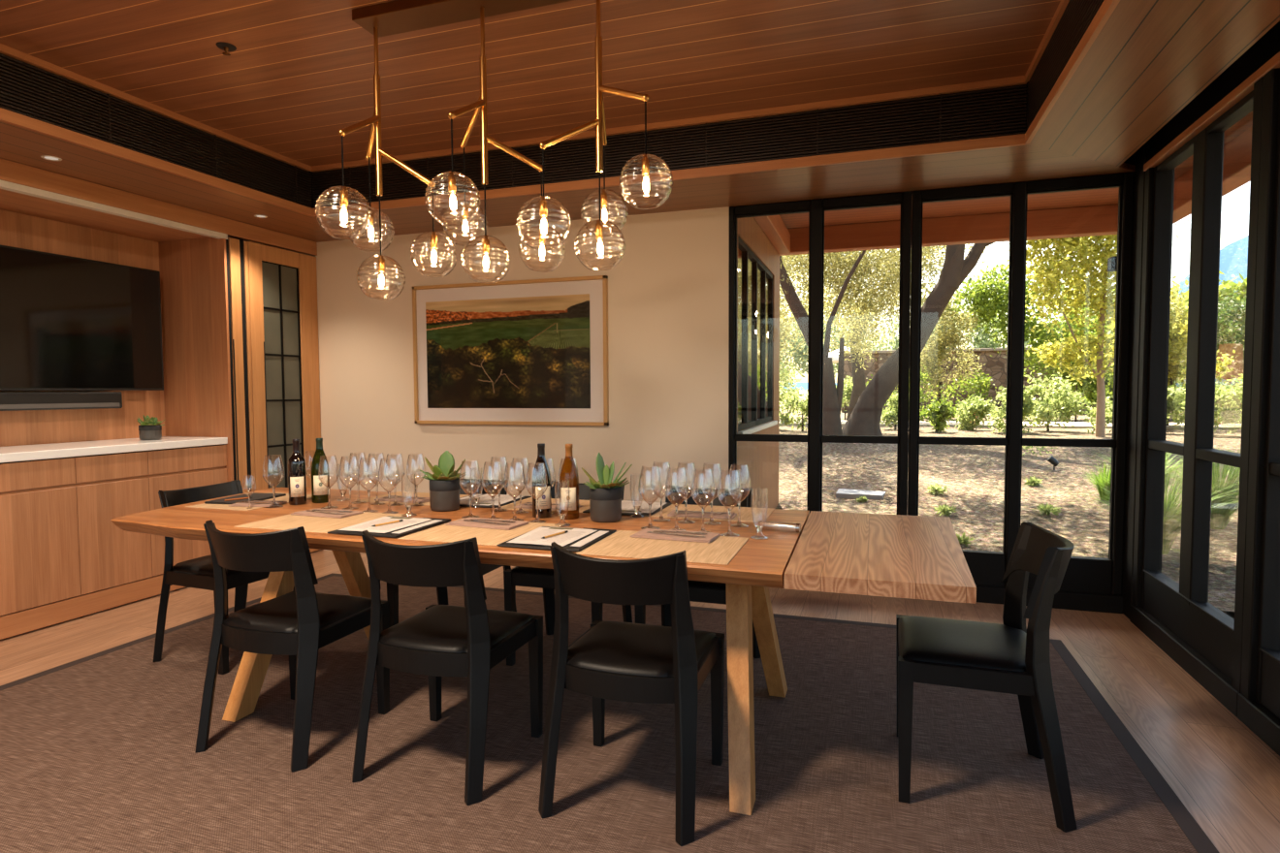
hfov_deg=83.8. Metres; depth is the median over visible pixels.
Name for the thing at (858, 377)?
tree
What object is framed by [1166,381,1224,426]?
shrub
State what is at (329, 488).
wine glass
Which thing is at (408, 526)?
folder
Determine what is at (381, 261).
socket
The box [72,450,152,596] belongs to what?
base cabinet
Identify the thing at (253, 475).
wine glass
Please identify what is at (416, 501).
wine glass
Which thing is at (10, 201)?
soffit
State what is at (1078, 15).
trim
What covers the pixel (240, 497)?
pencil
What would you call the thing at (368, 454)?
bowl
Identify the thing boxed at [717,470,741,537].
wine glass
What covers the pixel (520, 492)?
wine glass
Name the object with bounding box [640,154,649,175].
socket
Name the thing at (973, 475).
ground
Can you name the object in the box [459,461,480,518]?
wine glass
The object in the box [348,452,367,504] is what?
wine glass
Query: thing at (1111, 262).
wall lantern
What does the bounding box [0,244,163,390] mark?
television
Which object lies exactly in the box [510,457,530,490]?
bowl
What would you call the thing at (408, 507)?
water glass
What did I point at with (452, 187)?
socket
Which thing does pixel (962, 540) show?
plant
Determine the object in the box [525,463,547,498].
bowl
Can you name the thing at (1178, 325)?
young tree
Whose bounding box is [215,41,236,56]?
sprinkler head
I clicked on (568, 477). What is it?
wine bottle
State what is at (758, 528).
water glass
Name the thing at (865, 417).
tree
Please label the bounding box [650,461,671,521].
wine glass
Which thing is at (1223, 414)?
shrub
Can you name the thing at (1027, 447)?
plant
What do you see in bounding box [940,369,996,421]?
shrub
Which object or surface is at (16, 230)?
wall panel
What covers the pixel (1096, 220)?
roof beam
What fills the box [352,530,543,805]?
dining chair
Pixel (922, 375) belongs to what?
shrub
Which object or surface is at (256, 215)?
recessed light
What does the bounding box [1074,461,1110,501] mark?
grass tuft
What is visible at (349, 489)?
wine glass
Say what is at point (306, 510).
knife
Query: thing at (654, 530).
fork
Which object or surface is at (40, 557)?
base cabinet
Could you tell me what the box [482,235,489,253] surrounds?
socket
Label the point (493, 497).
wine glass
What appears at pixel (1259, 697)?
window
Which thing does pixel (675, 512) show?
fork
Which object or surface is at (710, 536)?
napkin
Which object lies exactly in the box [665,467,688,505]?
bowl
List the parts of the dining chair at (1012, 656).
leg, leg, seat, seat frame, leg, backrest, leg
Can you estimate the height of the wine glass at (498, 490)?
0.236 m
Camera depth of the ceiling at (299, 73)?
3.23 m
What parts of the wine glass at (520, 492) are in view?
stem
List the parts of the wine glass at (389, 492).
stem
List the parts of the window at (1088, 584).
sill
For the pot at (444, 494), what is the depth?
3.09 m
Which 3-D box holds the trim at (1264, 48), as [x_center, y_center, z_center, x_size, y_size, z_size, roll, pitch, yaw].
[1.799,-1.333,0.932,0.150,0.188,6.220,1,3,18]
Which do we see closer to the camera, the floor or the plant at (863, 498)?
the floor
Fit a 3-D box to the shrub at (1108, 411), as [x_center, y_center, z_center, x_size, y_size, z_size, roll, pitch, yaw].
[7.022,-0.235,10.512,0.839,0.810,0.799,1,3,18]
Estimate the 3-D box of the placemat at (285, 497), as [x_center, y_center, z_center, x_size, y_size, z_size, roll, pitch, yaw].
[-1.830,0.357,3.422,0.360,0.003,0.480,1,3,18]
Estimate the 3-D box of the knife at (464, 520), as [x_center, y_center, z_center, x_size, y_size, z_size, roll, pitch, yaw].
[-0.594,0.371,2.752,0.220,0.002,0.016,1,3,26]
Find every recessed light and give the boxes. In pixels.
[40,155,62,160]
[254,214,267,218]
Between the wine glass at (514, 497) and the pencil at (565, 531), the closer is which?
the pencil at (565, 531)
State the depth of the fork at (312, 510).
3.03 m
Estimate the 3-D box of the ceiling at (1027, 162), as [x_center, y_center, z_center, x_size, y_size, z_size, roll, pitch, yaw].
[-1.178,-1.296,1.964,6.410,0.030,6.320,1,3,18]
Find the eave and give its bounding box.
[779,110,1252,228]
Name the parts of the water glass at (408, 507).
stem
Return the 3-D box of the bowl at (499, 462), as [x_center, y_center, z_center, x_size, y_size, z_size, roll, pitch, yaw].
[-0.598,0.213,2.892,0.088,0.141,0.088,0,3,15]
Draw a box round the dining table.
[110,487,976,815]
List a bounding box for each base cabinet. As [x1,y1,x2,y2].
[0,456,80,616]
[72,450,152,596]
[144,444,227,577]
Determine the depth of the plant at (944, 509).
6.37 m
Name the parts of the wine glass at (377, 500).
stem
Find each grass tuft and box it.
[1055,468,1239,554]
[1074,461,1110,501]
[1088,441,1183,487]
[1164,447,1240,529]
[1212,475,1239,506]
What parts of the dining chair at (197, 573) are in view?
leg, backrest, seat, seat frame, leg, leg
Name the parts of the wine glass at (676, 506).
stem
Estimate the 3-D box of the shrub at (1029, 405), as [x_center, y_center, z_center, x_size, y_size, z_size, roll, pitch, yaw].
[5.806,-0.249,10.833,1.021,0.884,0.761,1,3,18]
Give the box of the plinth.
[1,586,186,639]
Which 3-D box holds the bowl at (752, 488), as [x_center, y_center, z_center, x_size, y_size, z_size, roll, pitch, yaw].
[0.420,0.284,2.507,0.057,0.134,0.057,2,4,41]
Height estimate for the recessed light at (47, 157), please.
0.003 m
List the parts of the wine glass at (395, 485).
stem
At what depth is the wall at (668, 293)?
5.01 m
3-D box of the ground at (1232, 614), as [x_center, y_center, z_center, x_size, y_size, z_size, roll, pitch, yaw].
[27.622,1.310,-9.567,55.520,0.641,10.920,1,3,18]
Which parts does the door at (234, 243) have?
pull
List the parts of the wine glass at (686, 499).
stem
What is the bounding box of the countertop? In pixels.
[0,436,227,463]
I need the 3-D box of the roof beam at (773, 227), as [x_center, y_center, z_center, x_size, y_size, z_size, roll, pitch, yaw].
[1.032,-1.673,5.723,0.108,0.180,2.190,1,3,18]
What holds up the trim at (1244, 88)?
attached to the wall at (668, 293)
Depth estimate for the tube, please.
2.61 m
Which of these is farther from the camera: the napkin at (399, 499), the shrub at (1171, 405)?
the shrub at (1171, 405)
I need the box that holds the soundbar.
[0,391,122,411]
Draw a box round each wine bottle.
[288,439,306,505]
[311,438,329,503]
[531,443,551,518]
[559,444,578,519]
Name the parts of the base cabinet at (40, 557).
drawer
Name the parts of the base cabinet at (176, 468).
drawer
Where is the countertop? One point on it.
(8, 454)
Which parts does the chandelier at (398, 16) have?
cord, lamp shade, arm, arm, cord, lamp shade, stem, cord, lamp shade, arm, cord, lamp shade, cord, lamp shade, cord, lamp shade, arm, arm, stem, cord, lamp shade, arm, cord, lamp shade, cord, lamp shade, arm, stem, cord, lamp shade, cord, lamp shade, arm, arm, cord, lamp shade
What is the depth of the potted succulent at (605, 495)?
2.82 m
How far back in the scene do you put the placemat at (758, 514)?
3.05 m
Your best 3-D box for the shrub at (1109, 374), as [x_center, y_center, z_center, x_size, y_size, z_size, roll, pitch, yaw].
[8.854,-1.069,14.452,2.007,2.018,1.281,1,3,18]
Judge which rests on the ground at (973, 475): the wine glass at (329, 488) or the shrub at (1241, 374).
the shrub at (1241, 374)
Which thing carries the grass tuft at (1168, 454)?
on the ground at (973, 475)
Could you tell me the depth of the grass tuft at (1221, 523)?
5.63 m
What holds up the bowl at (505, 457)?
on the wine glass at (498, 490)
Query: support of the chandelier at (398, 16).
hanging from the ceiling at (299, 73)
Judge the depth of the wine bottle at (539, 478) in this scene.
2.92 m
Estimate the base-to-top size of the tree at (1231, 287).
3.363 m
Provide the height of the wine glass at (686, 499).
0.236 m
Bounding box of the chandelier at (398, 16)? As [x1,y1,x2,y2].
[315,0,672,300]
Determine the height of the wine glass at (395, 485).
0.236 m
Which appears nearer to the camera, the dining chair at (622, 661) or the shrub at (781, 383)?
the dining chair at (622, 661)
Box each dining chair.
[153,480,294,674]
[194,519,389,772]
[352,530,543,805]
[386,478,516,627]
[503,480,632,666]
[538,542,724,846]
[634,484,760,658]
[896,522,1077,832]
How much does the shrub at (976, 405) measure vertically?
0.724 m
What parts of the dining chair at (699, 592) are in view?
leg, leg, seat frame, seat, backrest, leg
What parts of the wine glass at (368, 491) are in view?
stem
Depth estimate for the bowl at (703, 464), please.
2.78 m
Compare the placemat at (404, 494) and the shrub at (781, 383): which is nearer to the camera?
the placemat at (404, 494)
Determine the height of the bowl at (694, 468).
0.141 m
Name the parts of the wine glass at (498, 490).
stem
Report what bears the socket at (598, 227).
attached to the chandelier at (398, 16)
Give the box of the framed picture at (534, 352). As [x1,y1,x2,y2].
[412,275,608,425]
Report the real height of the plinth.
0.100 m
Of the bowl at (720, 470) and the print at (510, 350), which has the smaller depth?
the bowl at (720, 470)
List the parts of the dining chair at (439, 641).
leg, backrest, leg, seat frame, seat, leg, leg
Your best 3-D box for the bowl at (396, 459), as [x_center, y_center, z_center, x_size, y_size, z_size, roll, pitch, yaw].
[-1.077,0.207,3.055,0.088,0.141,0.088,0,3,-3]
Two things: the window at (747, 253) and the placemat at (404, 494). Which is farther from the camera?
the window at (747, 253)
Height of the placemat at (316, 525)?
0.003 m
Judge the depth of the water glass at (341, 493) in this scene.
3.43 m
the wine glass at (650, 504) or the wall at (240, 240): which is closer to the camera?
the wine glass at (650, 504)
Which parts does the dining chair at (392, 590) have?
leg, leg, backrest, seat frame, leg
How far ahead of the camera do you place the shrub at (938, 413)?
11.23 m
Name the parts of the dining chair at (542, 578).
leg, seat, seat frame, leg, backrest, leg, leg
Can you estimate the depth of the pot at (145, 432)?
4.62 m
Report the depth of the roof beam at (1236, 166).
4.47 m
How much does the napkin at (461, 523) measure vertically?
0.009 m
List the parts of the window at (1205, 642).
sill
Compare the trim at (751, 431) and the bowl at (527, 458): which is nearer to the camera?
the bowl at (527, 458)
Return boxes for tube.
[759,520,800,533]
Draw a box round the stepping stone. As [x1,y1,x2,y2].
[835,488,885,499]
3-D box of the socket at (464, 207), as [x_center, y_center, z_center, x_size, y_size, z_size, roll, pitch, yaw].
[-0.731,-0.910,2.987,0.027,0.067,0.027,0,2,-24]
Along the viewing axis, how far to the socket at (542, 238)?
2.85 m
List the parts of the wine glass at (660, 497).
stem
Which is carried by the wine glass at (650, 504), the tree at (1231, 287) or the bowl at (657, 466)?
the bowl at (657, 466)
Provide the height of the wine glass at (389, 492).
0.236 m
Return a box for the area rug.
[0,573,1219,852]
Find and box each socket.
[340,187,348,206]
[366,208,373,224]
[378,256,384,272]
[430,231,437,249]
[448,172,456,192]
[462,201,468,218]
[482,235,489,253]
[539,196,547,217]
[539,225,545,243]
[595,220,603,239]
[600,189,607,207]
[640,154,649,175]
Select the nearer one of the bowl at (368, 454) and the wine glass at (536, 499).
the wine glass at (536, 499)
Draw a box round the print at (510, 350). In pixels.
[425,293,590,408]
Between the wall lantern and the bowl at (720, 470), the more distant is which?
the wall lantern
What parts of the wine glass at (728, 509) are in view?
stem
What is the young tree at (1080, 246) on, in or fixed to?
on the ground at (973, 475)
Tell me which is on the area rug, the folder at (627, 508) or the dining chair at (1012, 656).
the dining chair at (1012, 656)
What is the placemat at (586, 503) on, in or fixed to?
on the dining table
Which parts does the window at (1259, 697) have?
sill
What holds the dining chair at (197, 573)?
on the area rug
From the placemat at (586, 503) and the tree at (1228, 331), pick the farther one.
the tree at (1228, 331)
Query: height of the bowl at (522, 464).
0.141 m
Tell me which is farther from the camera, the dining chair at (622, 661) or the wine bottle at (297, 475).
the wine bottle at (297, 475)
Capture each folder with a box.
[204,492,286,504]
[327,515,450,538]
[459,493,531,508]
[496,526,616,551]
[582,500,671,516]
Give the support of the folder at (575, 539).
on the dining table
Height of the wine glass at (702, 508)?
0.236 m
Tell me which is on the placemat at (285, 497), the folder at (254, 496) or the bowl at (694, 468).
the folder at (254, 496)
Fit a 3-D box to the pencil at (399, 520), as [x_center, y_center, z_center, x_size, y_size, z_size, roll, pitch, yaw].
[-0.970,0.371,2.735,0.008,0.007,0.144,2,3,33]
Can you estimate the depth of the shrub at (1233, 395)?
10.02 m
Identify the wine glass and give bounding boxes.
[241,475,255,509]
[262,455,284,508]
[318,456,339,509]
[338,455,359,510]
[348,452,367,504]
[357,457,379,512]
[366,453,386,505]
[378,458,399,513]
[384,454,405,506]
[406,454,425,506]
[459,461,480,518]
[481,461,503,519]
[488,456,509,511]
[503,463,525,520]
[510,457,530,513]
[525,463,547,522]
[639,466,661,529]
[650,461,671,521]
[665,467,688,530]
[674,462,697,523]
[691,468,715,532]
[700,464,723,524]
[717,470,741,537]
[728,464,750,527]
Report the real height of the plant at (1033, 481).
0.128 m
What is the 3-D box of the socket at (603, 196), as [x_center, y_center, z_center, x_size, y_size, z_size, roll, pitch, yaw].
[-0.146,-0.918,2.864,0.027,0.067,0.027,-2,0,9]
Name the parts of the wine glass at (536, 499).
stem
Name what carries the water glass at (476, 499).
on the dining table
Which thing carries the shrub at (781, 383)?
on the ground at (973, 475)
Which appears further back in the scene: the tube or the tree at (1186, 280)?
the tree at (1186, 280)
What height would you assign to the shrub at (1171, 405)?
0.802 m
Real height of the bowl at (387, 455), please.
0.141 m
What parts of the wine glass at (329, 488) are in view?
stem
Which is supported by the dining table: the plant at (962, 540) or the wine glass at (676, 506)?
the wine glass at (676, 506)
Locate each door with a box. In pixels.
[228,237,247,493]
[243,240,320,552]
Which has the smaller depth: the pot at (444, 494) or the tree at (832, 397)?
the pot at (444, 494)
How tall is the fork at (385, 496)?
0.004 m
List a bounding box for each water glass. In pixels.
[336,467,349,501]
[401,480,416,516]
[470,468,482,508]
[554,480,570,526]
[629,474,644,517]
[750,487,768,539]
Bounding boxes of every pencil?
[224,497,251,501]
[371,519,403,526]
[541,530,568,539]
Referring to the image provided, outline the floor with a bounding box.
[0,549,1279,852]
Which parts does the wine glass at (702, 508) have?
stem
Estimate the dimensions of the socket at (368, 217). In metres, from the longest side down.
0.067 x 0.027 x 0.027 m
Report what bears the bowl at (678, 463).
on the wine glass at (686, 499)
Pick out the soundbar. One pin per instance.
(9, 401)
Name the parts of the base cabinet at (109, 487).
drawer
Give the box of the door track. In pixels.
[0,180,227,239]
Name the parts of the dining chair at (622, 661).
leg, leg, backrest, seat, seat frame, leg, leg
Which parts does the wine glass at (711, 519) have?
stem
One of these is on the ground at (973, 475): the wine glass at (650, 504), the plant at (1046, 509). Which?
the plant at (1046, 509)
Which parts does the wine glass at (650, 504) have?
stem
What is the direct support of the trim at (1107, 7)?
attached to the ceiling at (299, 73)
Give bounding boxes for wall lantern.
[1107,256,1117,271]
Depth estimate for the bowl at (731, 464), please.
2.72 m
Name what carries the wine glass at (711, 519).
on the dining table
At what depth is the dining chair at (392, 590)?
3.74 m
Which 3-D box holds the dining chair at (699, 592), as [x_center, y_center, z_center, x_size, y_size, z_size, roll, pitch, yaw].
[0.276,0.694,3.227,0.482,0.808,0.502,1,3,18]
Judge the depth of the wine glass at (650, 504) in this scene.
2.69 m
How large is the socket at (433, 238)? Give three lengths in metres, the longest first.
0.067 x 0.027 x 0.027 m
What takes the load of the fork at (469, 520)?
on the napkin at (461, 523)
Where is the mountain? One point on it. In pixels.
(1233, 257)
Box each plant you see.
[856,495,868,503]
[927,482,947,495]
[933,503,956,515]
[956,532,974,545]
[1022,446,1056,456]
[1024,476,1043,486]
[1031,502,1061,515]
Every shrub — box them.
[778,382,789,427]
[778,384,807,431]
[779,353,807,412]
[835,376,853,420]
[865,365,938,410]
[880,391,920,429]
[919,395,957,432]
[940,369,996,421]
[954,393,1002,430]
[987,382,1064,433]
[1024,332,1114,422]
[1024,371,1096,431]
[1082,394,1113,434]
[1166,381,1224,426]
[1166,386,1184,423]
[1167,381,1242,432]
[1214,377,1243,435]
[1217,373,1243,428]
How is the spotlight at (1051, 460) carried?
on the ground at (973, 475)
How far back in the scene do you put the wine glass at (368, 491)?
3.10 m
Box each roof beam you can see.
[753,215,790,254]
[779,204,1118,255]
[1172,126,1252,223]
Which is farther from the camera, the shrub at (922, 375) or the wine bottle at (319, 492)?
the shrub at (922, 375)
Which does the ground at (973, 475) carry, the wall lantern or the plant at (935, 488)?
the plant at (935, 488)
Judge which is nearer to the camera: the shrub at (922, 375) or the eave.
the eave
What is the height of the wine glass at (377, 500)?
0.236 m
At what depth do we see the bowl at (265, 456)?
3.24 m
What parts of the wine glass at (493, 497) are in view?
stem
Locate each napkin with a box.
[228,500,287,507]
[290,508,363,518]
[374,495,429,503]
[445,517,528,530]
[515,502,582,510]
[629,528,719,543]
[667,510,736,519]
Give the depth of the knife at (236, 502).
3.27 m
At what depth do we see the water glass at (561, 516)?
2.76 m
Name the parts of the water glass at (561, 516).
stem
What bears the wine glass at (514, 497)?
on the dining table
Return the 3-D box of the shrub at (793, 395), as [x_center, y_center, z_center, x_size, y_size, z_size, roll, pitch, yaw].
[2.758,-0.309,12.096,0.984,0.839,0.828,1,3,18]
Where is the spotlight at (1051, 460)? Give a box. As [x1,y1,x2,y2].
[1046,455,1059,470]
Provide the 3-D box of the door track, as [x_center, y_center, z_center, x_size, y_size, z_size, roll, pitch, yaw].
[-3.458,-1.196,2.970,0.052,0.032,4.000,1,3,18]
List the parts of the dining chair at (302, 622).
leg, backrest, leg, seat frame, seat, leg, leg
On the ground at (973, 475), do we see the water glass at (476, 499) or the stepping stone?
the stepping stone
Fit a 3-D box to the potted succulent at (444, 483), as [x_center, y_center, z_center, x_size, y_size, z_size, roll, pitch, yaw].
[-0.858,0.238,3.139,0.173,0.257,0.185,-3,4,-43]
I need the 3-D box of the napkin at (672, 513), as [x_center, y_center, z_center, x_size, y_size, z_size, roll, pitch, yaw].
[0.257,0.363,2.948,0.270,0.009,0.120,1,3,16]
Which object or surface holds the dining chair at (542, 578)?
on the area rug
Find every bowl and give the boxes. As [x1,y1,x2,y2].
[262,455,284,486]
[318,456,339,486]
[338,455,359,487]
[357,457,379,490]
[366,453,386,483]
[378,458,399,491]
[384,454,405,483]
[459,461,480,494]
[481,461,503,496]
[488,456,509,489]
[503,463,525,496]
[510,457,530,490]
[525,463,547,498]
[639,466,661,503]
[650,461,671,497]
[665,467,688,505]
[674,462,697,498]
[691,468,715,507]
[700,464,723,497]
[717,470,741,509]
[728,464,750,501]
[751,487,767,526]
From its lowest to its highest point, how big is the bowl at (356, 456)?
0.141 m
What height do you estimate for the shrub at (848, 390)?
1.041 m
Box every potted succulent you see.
[137,415,165,440]
[419,450,466,511]
[581,452,632,522]
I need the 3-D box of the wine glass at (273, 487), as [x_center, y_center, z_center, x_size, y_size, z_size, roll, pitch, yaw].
[-1.666,0.248,3.242,0.088,0.236,0.088,-2,4,-37]
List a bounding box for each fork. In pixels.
[312,510,352,512]
[383,496,420,499]
[469,519,514,522]
[653,530,706,534]
[674,512,721,513]
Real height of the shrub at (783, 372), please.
1.652 m
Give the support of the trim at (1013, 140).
attached to the ceiling at (299, 73)
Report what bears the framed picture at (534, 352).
attached to the wall at (668, 293)
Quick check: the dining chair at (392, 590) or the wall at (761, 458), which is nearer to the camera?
the dining chair at (392, 590)
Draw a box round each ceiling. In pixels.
[0,0,1060,166]
[0,0,1279,246]
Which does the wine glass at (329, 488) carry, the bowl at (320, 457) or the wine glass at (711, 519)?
the bowl at (320, 457)
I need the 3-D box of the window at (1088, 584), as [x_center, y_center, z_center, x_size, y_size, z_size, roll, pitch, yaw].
[1.669,-0.184,4.356,2.265,2.457,0.115,1,3,18]
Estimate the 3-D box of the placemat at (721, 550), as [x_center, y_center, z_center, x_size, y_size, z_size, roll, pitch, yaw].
[0.089,0.399,2.389,0.490,0.003,0.400,1,3,18]
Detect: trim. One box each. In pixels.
[0,0,1104,208]
[0,0,1119,216]
[0,159,317,255]
[0,574,185,639]
[311,75,1027,216]
[737,420,777,434]
[1121,143,1152,619]
[1143,20,1279,157]
[1143,51,1279,171]
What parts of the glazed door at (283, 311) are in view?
folding door panel, pull, pane, pane, pane, pane, pane, pane, pane, pane, pane, pane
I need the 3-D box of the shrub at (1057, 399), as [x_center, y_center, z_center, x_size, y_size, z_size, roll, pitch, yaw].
[6.489,-0.383,11.103,0.821,0.979,0.981,-1,3,-4]
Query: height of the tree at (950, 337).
3.163 m
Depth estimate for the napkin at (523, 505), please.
3.15 m
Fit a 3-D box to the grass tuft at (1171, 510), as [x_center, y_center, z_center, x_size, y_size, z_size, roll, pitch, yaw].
[3.764,0.602,5.184,1.408,0.656,1.194,0,3,2]
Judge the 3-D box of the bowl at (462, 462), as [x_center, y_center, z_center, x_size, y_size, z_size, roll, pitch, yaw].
[-0.701,0.211,2.940,0.088,0.141,0.088,0,3,5]
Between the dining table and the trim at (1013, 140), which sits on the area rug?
the dining table
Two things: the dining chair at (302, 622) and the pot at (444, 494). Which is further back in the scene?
the pot at (444, 494)
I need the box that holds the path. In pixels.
[778,419,1239,429]
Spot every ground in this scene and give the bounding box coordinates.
[775,395,1241,619]
[781,390,807,394]
[1221,610,1234,618]
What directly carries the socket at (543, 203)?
attached to the chandelier at (398, 16)
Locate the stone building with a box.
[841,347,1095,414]
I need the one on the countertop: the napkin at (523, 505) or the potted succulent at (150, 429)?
the potted succulent at (150, 429)
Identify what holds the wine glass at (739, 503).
on the dining table
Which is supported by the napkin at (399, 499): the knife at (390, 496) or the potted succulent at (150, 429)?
the knife at (390, 496)
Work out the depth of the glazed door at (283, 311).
5.33 m
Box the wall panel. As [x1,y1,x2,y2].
[158,237,233,481]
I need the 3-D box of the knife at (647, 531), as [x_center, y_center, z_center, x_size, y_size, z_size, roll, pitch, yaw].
[0.126,0.380,2.506,0.220,0.002,0.016,1,3,24]
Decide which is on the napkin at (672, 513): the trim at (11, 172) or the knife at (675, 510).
the knife at (675, 510)
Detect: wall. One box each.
[225,235,251,492]
[247,145,1143,502]
[736,217,779,509]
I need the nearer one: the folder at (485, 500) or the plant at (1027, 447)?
the folder at (485, 500)
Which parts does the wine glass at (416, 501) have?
stem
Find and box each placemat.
[186,492,311,511]
[233,512,408,534]
[355,491,468,506]
[397,518,565,547]
[494,497,589,513]
[576,530,749,565]
[644,504,774,522]
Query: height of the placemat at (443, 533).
0.003 m
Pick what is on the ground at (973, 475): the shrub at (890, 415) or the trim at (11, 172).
the shrub at (890, 415)
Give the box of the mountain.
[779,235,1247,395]
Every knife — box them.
[235,502,279,504]
[306,510,345,514]
[389,495,424,499]
[463,519,510,525]
[646,531,705,537]
[674,510,727,513]
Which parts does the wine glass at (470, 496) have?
stem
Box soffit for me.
[0,189,210,242]
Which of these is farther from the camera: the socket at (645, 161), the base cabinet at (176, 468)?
the base cabinet at (176, 468)
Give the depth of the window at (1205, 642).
3.21 m
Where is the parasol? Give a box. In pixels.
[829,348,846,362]
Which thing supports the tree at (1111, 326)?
on the ground at (973, 475)
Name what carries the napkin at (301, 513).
on the placemat at (316, 525)
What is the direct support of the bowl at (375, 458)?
on the wine glass at (368, 491)
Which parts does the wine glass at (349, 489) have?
stem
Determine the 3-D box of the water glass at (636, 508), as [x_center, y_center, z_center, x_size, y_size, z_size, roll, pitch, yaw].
[-0.013,0.285,2.946,0.064,0.176,0.064,2,4,41]
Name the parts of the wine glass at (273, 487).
stem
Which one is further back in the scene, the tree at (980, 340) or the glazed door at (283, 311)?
the tree at (980, 340)
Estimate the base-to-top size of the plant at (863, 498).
0.099 m
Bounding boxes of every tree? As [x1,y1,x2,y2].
[779,243,997,420]
[779,247,943,435]
[779,289,894,386]
[801,220,1190,436]
[871,284,1029,351]
[909,287,985,403]
[946,256,1095,386]
[992,234,1117,437]
[1026,279,1188,347]
[1056,281,1226,415]
[1103,276,1237,425]
[1180,270,1247,385]
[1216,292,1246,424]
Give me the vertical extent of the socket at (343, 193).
0.067 m
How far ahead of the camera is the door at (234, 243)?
4.95 m
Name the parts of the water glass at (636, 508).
stem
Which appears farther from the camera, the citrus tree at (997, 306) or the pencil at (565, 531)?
the citrus tree at (997, 306)
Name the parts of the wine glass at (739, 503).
stem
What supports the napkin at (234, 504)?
on the placemat at (285, 497)
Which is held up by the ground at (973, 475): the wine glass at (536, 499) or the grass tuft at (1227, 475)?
the grass tuft at (1227, 475)
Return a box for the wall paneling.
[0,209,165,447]
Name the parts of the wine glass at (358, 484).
stem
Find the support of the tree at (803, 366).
on the ground at (973, 475)
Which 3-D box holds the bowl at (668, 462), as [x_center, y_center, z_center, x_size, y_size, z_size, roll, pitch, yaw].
[0.085,0.212,2.851,0.088,0.141,0.088,0,3,0]
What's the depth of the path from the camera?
12.75 m
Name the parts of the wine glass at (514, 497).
stem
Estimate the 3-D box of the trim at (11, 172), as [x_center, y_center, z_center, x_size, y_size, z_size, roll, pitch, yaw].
[-3.321,-1.287,3.352,0.034,0.105,4.820,1,3,18]
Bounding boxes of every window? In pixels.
[728,172,1134,613]
[737,235,772,431]
[1129,76,1263,717]
[1237,67,1279,756]
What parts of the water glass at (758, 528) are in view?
stem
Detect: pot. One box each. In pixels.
[138,424,161,440]
[429,479,459,511]
[589,486,621,522]
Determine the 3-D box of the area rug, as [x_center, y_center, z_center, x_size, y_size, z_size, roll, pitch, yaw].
[-0.779,1.173,1.950,4.480,0.010,4.900,1,3,18]
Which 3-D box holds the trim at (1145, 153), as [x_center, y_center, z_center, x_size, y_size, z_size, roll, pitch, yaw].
[2.769,-0.218,3.922,0.125,2.557,0.250,1,3,18]
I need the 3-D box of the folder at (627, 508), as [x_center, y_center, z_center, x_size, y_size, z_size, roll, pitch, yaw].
[-0.046,0.355,3.147,0.300,0.009,0.350,1,3,18]

